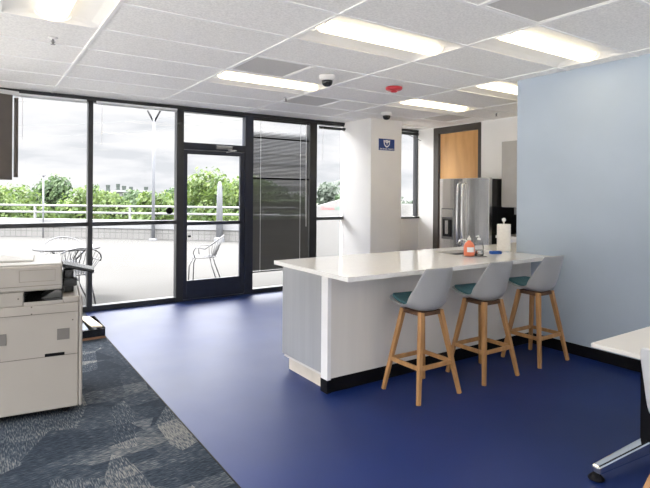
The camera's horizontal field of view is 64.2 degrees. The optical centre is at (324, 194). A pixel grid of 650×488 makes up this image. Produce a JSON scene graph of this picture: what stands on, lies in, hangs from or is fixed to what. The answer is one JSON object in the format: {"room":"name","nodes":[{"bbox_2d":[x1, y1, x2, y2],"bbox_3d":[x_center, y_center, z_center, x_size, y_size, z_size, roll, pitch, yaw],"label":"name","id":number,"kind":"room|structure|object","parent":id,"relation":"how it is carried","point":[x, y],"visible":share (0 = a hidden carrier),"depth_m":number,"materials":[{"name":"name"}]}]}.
{"room":"common room","nodes":[
{"label":"common room","id":0,"kind":"room"},
{"bbox_2d":[0,312,238,487],"bbox_3d":[-1.435,1.488,1.115,3.280,0.104,10.440,0,0,-34],"label":"floor","id":1,"kind":"structure","parent":0,"point":[122,434],"depth_m":2.99,"materials":[{"name":"blue carpet"}]},
{"bbox_2d":[0,254,93,417],"bbox_3d":[-2.059,0.932,3.532,0.860,0.996,0.640,0,0,-27],"label":"copier","id":2,"kind":"object","parent":1,"relation":"on","point":[41,304],"visible":1,"depth_m":3.32,"materials":[{"name":"grey plastic"}]},
{"bbox_2d":[0,334,5,345],"bbox_3d":[-2.016,0.905,3.207,0.072,0.071,0.003,0,0,-27],"label":"vent","id":3,"kind":"object","parent":2,"relation":"attached to","point":[2,337],"depth_m":3.21,"materials":[{"name":"grey plastic"}]},
{"bbox_2d":[24,291,62,305],"bbox_3d":[-1.966,0.661,3.560,0.220,0.090,0.609,0,0,-34],"label":"tray","id":4,"kind":"object","parent":2,"relation":"on","point":[31,298],"depth_m":3.45,"materials":[{"name":"black plastic"}]},
{"bbox_2d":[57,328,69,339],"bbox_3d":[-1.703,0.907,3.369,0.072,0.071,0.003,0,0,-27],"label":"vent","id":5,"kind":"object","parent":2,"relation":"attached to","point":[63,333],"depth_m":3.37,"materials":[{"name":"grey plastic"}]},
{"bbox_2d":[82,316,105,340],"bbox_3d":[-2.571,1.373,5.235,0.554,0.110,0.553,0,0,-34],"label":"box","id":6,"kind":"object","parent":1,"relation":"on","point":[99,332],"visible":0.29,"depth_m":5.12,"materials":[{"name":"black cardboard"}]},
{"bbox_2d":[83,322,95,329],"bbox_3d":[-2.580,1.385,5.231,0.470,0.034,0.510,0,0,-34],"label":"binder","id":7,"kind":"object","parent":6,"relation":"in","point":[89,327],"visible":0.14,"depth_m":5.33,"materials":[{"name":"black plastic"}]},
{"bbox_2d":[82,322,88,330],"bbox_3d":[-2.621,1.345,5.203,0.370,0.034,0.510,0,0,-34],"label":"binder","id":8,"kind":"object","parent":7,"relation":"on","point":[84,328],"visible":0.16,"depth_m":5.15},
{"bbox_2d":[83,316,101,326],"bbox_3d":[-2.417,1.312,5.340,0.101,0.026,0.500,0,0,-38],"label":"folder","id":9,"kind":"object","parent":6,"relation":"in","point":[90,321],"visible":0.86,"depth_m":5.30,"materials":[{"name":"beige paper"}]},
{"bbox_2d":[0,236,649,487],"bbox_3d":[-0.636,1.556,11.407,16.310,0.220,26.630,0,0,-34],"label":"floor","id":10,"kind":"structure","parent":0,"point":[219,364],"depth_m":3.61,"materials":[{"name":"blue plastic"}]},
{"bbox_2d":[41,174,45,237],"bbox_3d":[-9.163,0.364,16.836,0.120,2.080,0.120,0,0,-34],"label":"post","id":11,"kind":"object","parent":10,"relation":"on","point":[42,175],"visible":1,"depth_m":16.81,"materials":[{"name":"grey metal"}]},
{"bbox_2d":[40,236,82,281],"bbox_3d":[-3.950,1.049,7.811,0.618,0.792,0.572,0,0,-29],"label":"wire chair","id":12,"kind":"object","parent":10,"relation":"on","point":[69,260],"visible":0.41,"depth_m":7.95,"materials":[{"name":"grey metal"}]},
{"bbox_2d":[32,244,100,297],"bbox_3d":[-3.569,1.086,7.162,0.860,0.727,0.860,0,0,-34],"label":"table","id":13,"kind":"object","parent":10,"relation":"on","point":[57,247],"visible":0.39,"depth_m":7.08,"materials":[{"name":"grey"}]},
{"bbox_2d":[60,247,101,303],"bbox_3d":[-3.203,1.054,6.646,0.618,0.792,0.572,0,0,-39],"label":"wire chair","id":14,"kind":"object","parent":10,"relation":"on","point":[78,272],"visible":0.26,"depth_m":6.59,"materials":[{"name":"white metal"}]},
{"bbox_2d":[0,218,238,241],"bbox_3d":[-9.326,1.103,17.140,29.486,0.600,0.310,0,0,9],"label":"wall","id":15,"kind":"structure","parent":10,"relation":"on","point":[162,231],"depth_m":16.57,"materials":[{"name":"tile"}]},
{"bbox_2d":[0,204,305,219],"bbox_3d":[-9.313,0.567,17.133,29.467,0.472,0.075,0,0,9],"label":"railing","id":16,"kind":"object","parent":15,"relation":"on","point":[34,205],"visible":0.43,"depth_m":16.68,"materials":[{"name":"white metal"}]},
{"bbox_2d":[147,110,160,240],"bbox_3d":[-5.353,-0.744,16.167,0.383,4.350,0.277,0,0,-34],"label":"lamp post","id":17,"kind":"object","parent":10,"relation":"on","point":[153,119],"visible":0.88,"depth_m":16.13,"materials":[{"name":"grey metal"}]},
{"bbox_2d":[84,312,240,487],"bbox_3d":[-0.038,1.452,1.981,0.008,0.016,10.320,0,0,-34],"label":"trim","id":18,"kind":"structure","parent":10,"relation":"on","point":[218,463],"depth_m":3.25,"materials":[{"name":"black plastic"}]},
{"bbox_2d":[188,235,223,279],"bbox_3d":[-1.958,1.063,8.592,0.572,0.792,0.618,0,0,-4],"label":"wire chair","id":19,"kind":"object","parent":10,"relation":"on","point":[220,239],"visible":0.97,"depth_m":8.53,"materials":[{"name":"grey metal"}]},
{"bbox_2d":[214,182,224,241],"bbox_3d":[-3.223,0.527,15.819,0.320,1.840,0.320,0,0,-34],"label":"post","id":20,"kind":"object","parent":10,"relation":"on","point":[219,213],"visible":0.8,"depth_m":15.74,"materials":[{"name":"grey metal"}]},
{"bbox_2d":[316,199,412,256],"bbox_3d":[1.624,0.762,9.687,3.742,1.440,0.186,0,0,0],"label":"wall","id":21,"kind":"structure","parent":10,"relation":"on","point":[328,231],"depth_m":9.60,"materials":[{"name":"white paint"}]},
{"bbox_2d":[282,262,530,393],"bbox_3d":[1.276,1.038,5.007,3.484,0.843,0.671,0,0,-34],"label":"base cabinet","id":22,"kind":"object","parent":10,"relation":"on","point":[337,335],"visible":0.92,"depth_m":4.06,"materials":[{"name":"grey laminate"}]},
{"bbox_2d":[274,243,545,281],"bbox_3d":[1.341,0.599,5.016,3.570,0.033,1.075,0,0,-34],"label":"countertop","id":23,"kind":"structure","parent":22,"relation":"on","point":[370,266],"depth_m":4.41,"materials":[{"name":"white stone"}]},
{"bbox_2d":[489,251,501,253],"bbox_3d":[1.679,0.571,5.096,0.114,0.028,0.068,0,0,-9],"label":"sponge","id":24,"kind":"object","parent":23,"relation":"on","point":[490,252],"visible":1,"depth_m":5.07,"materials":[{"name":"blue plastic"}]},
{"bbox_2d":[496,218,510,252],"bbox_3d":[1.827,0.413,5.290,0.150,0.347,0.150,0,0,-34],"label":"paper towel holder","id":25,"kind":"object","parent":23,"relation":"on","point":[503,230],"visible":0.94,"depth_m":5.24,"materials":[{"name":"white paper"}]},
{"bbox_3d":[1.407,0.580,4.874,0.209,0.006,0.119,0,0,-16],"label":"tray","id":26,"kind":"object","parent":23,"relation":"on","visible":0},
{"bbox_2d":[463,236,474,255],"bbox_3d":[1.351,0.481,4.849,0.104,0.191,0.105,0,0,0],"label":"soap bottle","id":27,"kind":"object","parent":26,"relation":"on","point":[469,248],"visible":1,"depth_m":4.81,"materials":[{"name":"orange plastic"}]},
{"bbox_2d":[474,235,483,255],"bbox_3d":[1.451,0.481,4.881,0.087,0.192,0.087,0,0,-34],"label":"clear bottle","id":28,"kind":"object","parent":26,"relation":"on","point":[478,252],"visible":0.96,"depth_m":4.87,"materials":[{"name":"plastic"}]},
{"bbox_2d":[381,267,461,405],"bbox_3d":[0.698,0.985,3.841,0.435,0.939,0.486,0,0,-34],"label":"bar stool","id":29,"kind":"object","parent":10,"relation":"on","point":[430,293],"visible":1,"depth_m":3.69,"materials":[{"name":"grey plastic"}]},
{"bbox_2d":[393,291,411,303],"bbox_3d":[0.687,0.792,3.872,0.334,0.091,0.345,0,0,-27],"label":"cushion","id":30,"kind":"object","parent":29,"relation":"on","point":[400,297],"depth_m":3.86,"materials":[{"name":"teal fabric"}]},
{"bbox_2d":[440,178,516,247],"bbox_3d":[2.263,0.601,7.735,0.767,1.670,0.922,0,0,-34],"label":"refrigerator","id":31,"kind":"object","parent":10,"relation":"on","point":[471,207],"visible":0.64,"depth_m":7.45,"materials":[{"name":"silver metal"}]},
{"bbox_2d":[445,261,519,385],"bbox_3d":[1.266,0.989,4.223,0.435,0.939,0.486,0,0,-34],"label":"bar stool","id":32,"kind":"object","parent":10,"relation":"on","point":[492,285],"visible":1,"depth_m":4.08,"materials":[{"name":"grey plastic"}]},
{"bbox_2d":[454,283,476,294],"bbox_3d":[1.255,0.796,4.253,0.334,0.091,0.345,0,0,-27],"label":"cushion","id":33,"kind":"object","parent":32,"relation":"on","point":[464,289],"depth_m":4.25,"materials":[{"name":"teal fabric"}]},
{"bbox_2d":[501,255,568,368],"bbox_3d":[1.855,0.993,4.625,0.435,0.939,0.486,0,0,-34],"label":"bar stool","id":34,"kind":"object","parent":10,"relation":"on","point":[544,278],"visible":0.98,"depth_m":4.49,"materials":[{"name":"grey plastic"}]},
{"bbox_2d":[509,276,529,285],"bbox_3d":[1.844,0.800,4.655,0.334,0.091,0.345,0,0,-27],"label":"cushion","id":35,"kind":"object","parent":34,"relation":"on","point":[522,280],"depth_m":4.66,"materials":[{"name":"teal fabric"}]},
{"bbox_2d":[587,326,649,482],"bbox_3d":[2.256,1.108,2.160,1.022,0.708,1.860,0,0,-34],"label":"table","id":36,"kind":"object","parent":10,"relation":"on","point":[630,344],"visible":0.99,"depth_m":2.70,"materials":[{"name":"white laminate"}]},
{"bbox_2d":[640,347,649,487],"bbox_3d":[1.647,1.055,2.154,0.566,0.818,0.525,0,0,-34],"label":"shell chair","id":37,"kind":"object","parent":10,"relation":"on","point":[644,352],"visible":1,"depth_m":2.20,"materials":[{"name":"white plastic"}]},
{"bbox_3d":[3.285,1.044,6.394,0.598,0.860,2.340,0,0,-34],"label":"base cabinet","id":38,"kind":"object","parent":10,"relation":"on","visible":0},
{"bbox_2d":[496,234,516,238],"bbox_3d":[3.278,0.591,6.390,0.618,0.035,2.345,0,0,-34],"label":"countertop","id":39,"kind":"structure","parent":38,"relation":"on","point":[513,236],"depth_m":6.99,"materials":[{"name":"white stone"}]},
{"bbox_2d":[0,0,649,129],"bbox_3d":[0.905,-1.168,2.610,8.800,0.025,10.331,0,0,-34],"label":"ceiling","id":40,"kind":"structure","parent":0,"point":[166,52],"depth_m":4.31,"materials":[{"name":"tile"}]},
{"bbox_2d":[0,89,18,179],"bbox_3d":[-3.599,-0.651,5.489,0.060,0.980,0.650,0,0,36],"label":"panel","id":41,"kind":"object","parent":40,"relation":"hanging from","point":[6,96],"visible":1,"depth_m":5.64,"materials":[{"name":"brown plastic"}]},
{"bbox_2d":[48,36,57,44],"bbox_3d":[-2.053,-1.157,3.907,0.070,0.053,0.070,0,0,-34],"label":"sprinkler","id":42,"kind":"object","parent":40,"relation":"attached to","point":[53,38],"visible":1,"depth_m":3.90,"materials":[{"name":"white metal"}]},
{"bbox_2d":[2,0,119,27],"bbox_3d":[-1.512,-1.220,3.010,0.586,0.113,1.195,0,0,-34],"label":"ceiling light","id":43,"kind":"object","parent":40,"relation":"attached to","point":[90,13],"visible":1,"depth_m":3.35,"materials":[{"name":"white plastic"}]},
{"bbox_2d":[39,0,75,18],"bbox_3d":[-1.512,-1.189,3.010,0.176,0.052,1.099,0,0,-34],"label":"diffuser","id":44,"kind":"object","parent":43,"relation":"attached to","point":[53,9],"depth_m":3.29,"materials":[{"name":"white plastic"}]},
{"bbox_2d":[206,71,325,93],"bbox_3d":[-0.592,-1.213,5.466,1.195,0.113,0.586,0,0,-34],"label":"ceiling light","id":45,"kind":"object","parent":40,"relation":"attached to","point":[227,77],"visible":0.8,"depth_m":5.49,"materials":[{"name":"white plastic"}]},
{"bbox_2d":[229,57,312,77],"bbox_3d":[-0.505,-1.175,4.790,0.586,0.012,0.586,0,0,-34],"label":"ceiling vent","id":46,"kind":"object","parent":40,"relation":"in","point":[256,65],"visible":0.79,"depth_m":4.80,"materials":[{"name":"metal"}]},
{"bbox_2d":[282,95,342,106],"bbox_3d":[-0.173,-1.173,6.482,0.586,0.012,0.586,0,0,-34],"label":"ceiling vent","id":47,"kind":"object","parent":40,"relation":"in","point":[301,100],"visible":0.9,"depth_m":6.52,"materials":[{"name":"metal"}]},
{"bbox_2d":[319,74,334,86],"bbox_3d":[0.021,-1.113,5.093,0.160,0.110,0.160,0,0,-34],"label":"security camera","id":48,"kind":"object","parent":40,"relation":"attached to","point":[327,80],"visible":1,"depth_m":5.04,"materials":[{"name":"white plastic"}]},
{"bbox_2d":[295,16,462,61],"bbox_3d":[0.429,-1.206,3.948,1.195,0.113,0.586,0,0,-34],"label":"ceiling light","id":49,"kind":"object","parent":40,"relation":"attached to","point":[343,32],"visible":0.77,"depth_m":3.96,"materials":[{"name":"white plastic"}]},
{"bbox_2d":[316,20,439,54],"bbox_3d":[0.428,-1.175,3.948,1.099,0.052,0.176,0,0,-34],"label":"diffuser","id":50,"kind":"object","parent":49,"relation":"attached to","point":[335,27],"depth_m":3.86,"materials":[{"name":"white plastic"}]},
{"bbox_2d":[381,111,391,119],"bbox_3d":[0.871,-1.107,7.328,0.160,0.110,0.160,0,0,-34],"label":"security camera","id":51,"kind":"object","parent":40,"relation":"attached to","point":[386,115],"visible":1,"depth_m":7.28,"materials":[{"name":"white plastic"}]},
{"bbox_2d":[385,86,401,92],"bbox_3d":[0.748,-1.135,5.618,0.184,0.057,0.184,0,0,-34],"label":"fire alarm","id":52,"kind":"object","parent":40,"relation":"attached to","point":[393,89],"visible":1,"depth_m":5.56,"materials":[{"name":"red plastic"}]},
{"bbox_2d":[386,99,479,113],"bbox_3d":[1.432,-1.199,6.826,1.195,0.113,0.586,0,0,-34],"label":"ceiling light","id":53,"kind":"object","parent":40,"relation":"attached to","point":[418,104],"visible":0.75,"depth_m":6.88,"materials":[{"name":"white plastic"}]},
{"bbox_2d":[402,99,466,111],"bbox_3d":[1.432,-1.168,6.826,1.099,0.052,0.176,0,0,-34],"label":"diffuser","id":54,"kind":"object","parent":53,"relation":"attached to","point":[417,102],"depth_m":6.76,"materials":[{"name":"white plastic"}]},
{"bbox_2d":[423,114,471,121],"bbox_3d":[1.851,-1.158,7.842,0.586,0.012,0.586,0,0,-34],"label":"ceiling vent","id":55,"kind":"object","parent":40,"relation":"in","point":[443,118],"visible":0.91,"depth_m":7.89,"materials":[{"name":"metal"}]},
{"bbox_2d":[460,81,517,99],"bbox_3d":[2.112,-1.194,5.814,1.195,0.113,0.586,0,0,-34],"label":"ceiling light","id":56,"kind":"object","parent":40,"relation":"attached to","point":[502,89],"visible":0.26,"depth_m":5.75,"materials":[{"name":"white plastic"}]},
{"bbox_2d":[479,82,517,94],"bbox_3d":[2.112,-1.163,5.814,1.099,0.052,0.176,0,0,-34],"label":"diffuser","id":57,"kind":"object","parent":56,"relation":"attached to","point":[497,86],"depth_m":5.61,"materials":[{"name":"white plastic"}]},
{"bbox_2d":[471,26,623,67],"bbox_3d":[1.780,-1.196,4.122,1.195,0.113,0.586,0,0,-34],"label":"ceiling light","id":58,"kind":"object","parent":40,"relation":"attached to","point":[537,44],"visible":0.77,"depth_m":4.14,"materials":[{"name":"white plastic"}]},
{"bbox_2d":[498,31,595,60],"bbox_3d":[1.780,-1.166,4.122,1.099,0.052,0.176,0,0,-34],"label":"diffuser","id":59,"kind":"object","parent":58,"relation":"attached to","point":[528,39],"depth_m":4.04,"materials":[{"name":"white plastic"}]},
{"bbox_2d":[481,0,615,23],"bbox_3d":[1.361,-1.162,3.106,0.586,0.012,0.586,0,0,-34],"label":"ceiling vent","id":60,"kind":"object","parent":40,"relation":"in","point":[534,11],"visible":0.94,"depth_m":3.22,"materials":[{"name":"metal"}]},
{"bbox_2d":[340,118,401,255],"bbox_3d":[0.729,0.142,8.352,0.620,2.625,0.790,0,0,-34],"label":"wall column","id":61,"kind":"structure","parent":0,"point":[370,184],"depth_m":8.07,"materials":[{"name":"grey paint"}]},
{"bbox_2d":[378,138,394,150],"bbox_3d":[0.954,-0.768,8.009,0.330,0.190,0.018,0,0,-34],"label":"wall sign","id":62,"kind":"object","parent":61,"relation":"attached to","point":[384,144],"visible":1,"depth_m":8.00,"materials":[{"name":"blue plastic"}]},
{"bbox_2d":[401,218,417,250],"bbox_3d":[1.213,0.941,9.098,1.025,1.035,0.140,0,0,-34],"label":"wall","id":63,"kind":"structure","parent":0,"point":[409,226],"depth_m":9.21,"materials":[{"name":"white paint"}]},
{"bbox_2d":[402,131,417,216],"bbox_3d":[1.220,-0.380,9.102,1.025,1.553,0.110,0,0,-34],"label":"window","id":64,"kind":"structure","parent":63,"relation":"in","point":[415,141],"depth_m":9.37,"materials":[{"name":"brown metal"}]},
{"bbox_2d":[402,132,420,140],"bbox_3d":[1.292,-0.837,9.023,1.002,0.522,0.053,0,0,-34],"label":"window blind","id":65,"kind":"object","parent":64,"relation":"attached to","point":[404,133],"visible":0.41,"depth_m":9.16,"materials":[{"name":"brown metal"}]},
{"bbox_2d":[414,116,516,249],"bbox_3d":[2.977,0.154,7.508,0.120,2.635,4.740,0,0,-34],"label":"wall","id":66,"kind":"structure","parent":0,"point":[495,132],"depth_m":9.04,"materials":[{"name":"white paint"}]},
{"bbox_2d":[0,87,418,132],"bbox_3d":[-1.967,-1.159,6.883,8.800,0.040,0.012,0,0,-34],"label":"trim","id":67,"kind":"structure","parent":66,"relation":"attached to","point":[18,90],"depth_m":6.82,"materials":[{"name":"brown metal"}]},
{"bbox_2d":[433,122,480,248],"bbox_3d":[2.219,0.160,8.625,0.132,2.611,1.020,0,0,-34],"label":"door","id":68,"kind":"structure","parent":66,"relation":"in","point":[457,148],"depth_m":8.67,"materials":[{"name":"brown wood"}]},
{"bbox_2d":[501,140,516,214],"bbox_3d":[3.005,-0.228,6.931,0.478,1.020,1.175,0,0,-34],"label":"upper cabinet","id":69,"kind":"object","parent":66,"relation":"attached to","point":[509,148],"visible":0.22,"depth_m":7.17,"materials":[{"name":"white paint"}]},
{"bbox_2d":[516,54,649,359],"bbox_3d":[3.898,0.160,2.488,0.140,2.635,6.780,0,0,-34],"label":"wall","id":70,"kind":"structure","parent":0,"point":[583,134],"depth_m":4.63,"materials":[{"name":"blue paint"}]},
{"bbox_2d":[533,333,640,372],"bbox_3d":[3.874,1.428,2.374,0.012,0.100,6.608,0,0,-34],"label":"baseboard","id":71,"kind":"structure","parent":70,"relation":"attached to","point":[621,361],"depth_m":4.57,"materials":[{"name":"black plastic"}]},
{"bbox_3d":[-2.012,-1.260,6.950,8.800,0.160,0.090,0,0,-34],"label":"wall","id":72,"kind":"structure","parent":0,"visible":0},
{"bbox_2d":[0,100,93,311],"bbox_3d":[-3.326,0.118,6.049,1.116,2.615,0.110,0,0,-34],"label":"window","id":73,"kind":"structure","parent":72,"relation":"in","point":[89,177],"depth_m":6.29,"materials":[{"name":"brown metal"}]},
{"bbox_2d":[17,93,86,134],"bbox_3d":[-3.174,-0.879,6.030,0.730,0.522,0.036,0,0,-34],"label":"window blind","id":74,"kind":"object","parent":73,"relation":"attached to","point":[22,95],"visible":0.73,"depth_m":5.99,"materials":[{"name":"white paint"}]},
{"bbox_2d":[92,101,183,311],"bbox_3d":[-2.395,0.125,6.675,1.127,2.615,0.110,0,0,-34],"label":"window","id":75,"kind":"structure","parent":72,"relation":"in","point":[177,296],"depth_m":6.91,"materials":[{"name":"brown metal"}]},
{"bbox_2d":[96,101,176,111],"bbox_3d":[-2.369,-0.873,6.572,0.990,0.522,0.036,0,0,-34],"label":"window blind","id":76,"kind":"object","parent":75,"relation":"attached to","point":[97,102],"visible":1,"depth_m":6.55,"materials":[{"name":"white paint"}]},
{"bbox_2d":[166,207,172,213],"bbox_3d":[-2.064,0.217,6.878,0.090,0.090,0.025,0,0,-34],"label":"sensor","id":77,"kind":"object","parent":75,"relation":"attached to","point":[169,210],"visible":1,"depth_m":6.87,"materials":[{"name":"black plastic"}]},
{"bbox_2d":[183,110,253,300],"bbox_3d":[-1.471,0.132,7.232,1.029,2.615,0.216,0,0,-34],"label":"door","id":78,"kind":"structure","parent":72,"relation":"in","point":[242,284],"depth_m":7.40,"materials":[{"name":"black metal"}]},
{"bbox_2d":[252,116,309,293],"bbox_3d":[-0.670,0.138,7.834,0.971,2.615,0.110,0,0,-34],"label":"window","id":79,"kind":"structure","parent":72,"relation":"in","point":[276,287],"depth_m":7.68,"materials":[{"name":"brown metal"}]},
{"bbox_2d":[253,118,309,272],"bbox_3d":[-0.653,0.020,7.809,0.965,2.254,0.050,0,0,-34],"label":"window blind","id":80,"kind":"object","parent":79,"relation":"attached to","point":[279,237],"visible":0.96,"depth_m":7.79,"materials":[{"name":"brown metal"}]},
{"bbox_2d":[306,122,343,257],"bbox_3d":[0.003,0.142,8.287,0.653,2.615,0.110,0,0,-34],"label":"window","id":81,"kind":"structure","parent":72,"relation":"in","point":[312,128],"depth_m":8.10,"materials":[{"name":"brown metal"}]},
{"bbox_2d":[319,126,345,130],"bbox_3d":[0.117,-0.810,8.242,0.500,0.522,0.036,0,0,-34],"label":"window blind","id":82,"kind":"object","parent":81,"relation":"attached to","point":[320,127],"visible":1,"depth_m":8.23,"materials":[{"name":"metal"}]},
{"label":"outside","id":83,"kind":"structure","parent":0,"visible":0},
{"bbox_3d":[-175.760,4.285,261.430,600.000,0.200,570.000,0,0,-34],"label":"ground","id":84,"kind":"structure","parent":83,"visible":0},
{"bbox_2d":[0,186,27,217],"bbox_3d":[-22.660,2.272,34.037,5.438,6.044,3.944,0,0,-36],"label":"tree","id":85,"kind":"object","parent":84,"relation":"on","point":[7,201],"visible":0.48,"depth_m":34.51,"materials":[{"name":"green plant"}]},
{"bbox_2d":[1,182,54,218],"bbox_3d":[-24.569,2.133,42.159,4.811,6.296,5.594,0,0,37],"label":"tree","id":86,"kind":"object","parent":84,"relation":"on","point":[22,200],"visible":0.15,"depth_m":41.94,"materials":[{"name":"green plant"}]},
{"bbox_2d":[24,173,73,215],"bbox_3d":[-26.324,1.584,49.816,5.331,7.365,5.240,0,0,10],"label":"tree","id":87,"kind":"object","parent":84,"relation":"on","point":[54,188],"visible":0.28,"depth_m":48.69,"materials":[{"name":"green plant"}]},
{"bbox_2d":[51,184,111,218],"bbox_3d":[-17.242,2.279,36.251,4.365,6.107,3.992,0,0,-34],"label":"tree","id":88,"kind":"object","parent":84,"relation":"on","point":[80,198],"visible":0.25,"depth_m":35.64,"materials":[{"name":"green plant"}]},
{"bbox_2d":[95,190,138,219],"bbox_3d":[-18.285,2.463,43.440,4.485,5.724,4.416,0,0,39],"label":"tree","id":89,"kind":"object","parent":84,"relation":"on","point":[113,198],"visible":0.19,"depth_m":43.20,"materials":[{"name":"green plant"}]},
{"bbox_2d":[111,190,148,196],"bbox_3d":[-36.801,2.185,98.000,4.800,6.000,6.600,0,0,0],"label":"building","id":90,"kind":"structure","parent":84,"relation":"on","point":[121,192],"depth_m":95.00,"materials":[{"name":"white concrete"}]},
{"bbox_2d":[122,189,141,219],"bbox_3d":[-19.397,2.363,52.060,4.699,5.909,4.072,0,0,18],"label":"tree","id":91,"kind":"object","parent":84,"relation":"on","point":[132,197],"visible":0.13,"depth_m":51.20,"materials":[{"name":"green plant"}]},
{"bbox_2d":[131,190,189,220],"bbox_3d":[-12.212,2.509,38.054,4.659,5.718,4.083,0,0,-8],"label":"tree","id":92,"kind":"object","parent":84,"relation":"on","point":[146,200],"visible":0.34,"depth_m":36.93,"materials":[{"name":"green plant"}]},
{"bbox_2d":[162,184,196,219],"bbox_3d":[-13.011,2.162,47.078,4.062,6.400,4.988,0,0,-12],"label":"tree","id":93,"kind":"object","parent":84,"relation":"on","point":[171,190],"visible":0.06,"depth_m":46.01,"materials":[{"name":"green plant"}]},
{"bbox_2d":[187,167,237,220],"bbox_3d":[-7.088,1.817,32.645,4.209,7.176,4.446,0,0,-34],"label":"tree","id":94,"kind":"object","parent":84,"relation":"on","point":[205,194],"visible":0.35,"depth_m":32.02,"materials":[{"name":"green plant"}]},
{"bbox_2d":[223,175,273,220],"bbox_3d":[-6.843,1.932,42.265,4.968,6.950,4.892,0,0,-34],"label":"tree","id":95,"kind":"object","parent":84,"relation":"on","point":[235,184],"visible":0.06,"depth_m":41.40,"materials":[{"name":"green plant"}]},
{"bbox_2d":[262,182,292,218],"bbox_3d":[-5.819,1.911,49.834,5.732,7.011,6.976,0,0,0],"label":"tree","id":96,"kind":"object","parent":84,"relation":"on","point":[262,182],"visible":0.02,"depth_m":48.59,"materials":[{"name":"green plant"}]},
{"bbox_2d":[317,181,337,205],"bbox_3d":[0.228,2.221,40.128,2.434,6.468,2.542,0,0,26],"label":"tree","id":97,"kind":"object","parent":84,"relation":"on","point":[325,194],"visible":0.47,"depth_m":39.50,"materials":[{"name":"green plant"}]},
{"bbox_2d":[401,197,412,203],"bbox_3d":[5.851,2.831,39.911,2.870,5.331,2.977,0,0,-34],"label":"tree","id":98,"kind":"object","parent":84,"relation":"on","point":[403,201],"visible":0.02,"depth_m":39.84,"materials":[{"name":"green plant"}]},
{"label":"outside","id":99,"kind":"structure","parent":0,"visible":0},
{"bbox_2d":[67,114,196,124],"bbox_3d":[-20.064,-7.245,45.831,58.419,2.122,0.021,0,0,31],"label":"power line","id":100,"kind":"object","parent":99,"point":[195,114],"visible":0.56,"depth_m":43.72,"materials":[{"name":"grey paint"}]},
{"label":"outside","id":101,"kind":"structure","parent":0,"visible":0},
{"bbox_2d":[69,120,236,135],"bbox_3d":[-20.629,-6.229,46.661,58.419,1.762,0.021,0,0,31],"label":"power line","id":102,"kind":"object","parent":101,"point":[235,120],"visible":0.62,"depth_m":43.19,"materials":[{"name":"grey paint"}]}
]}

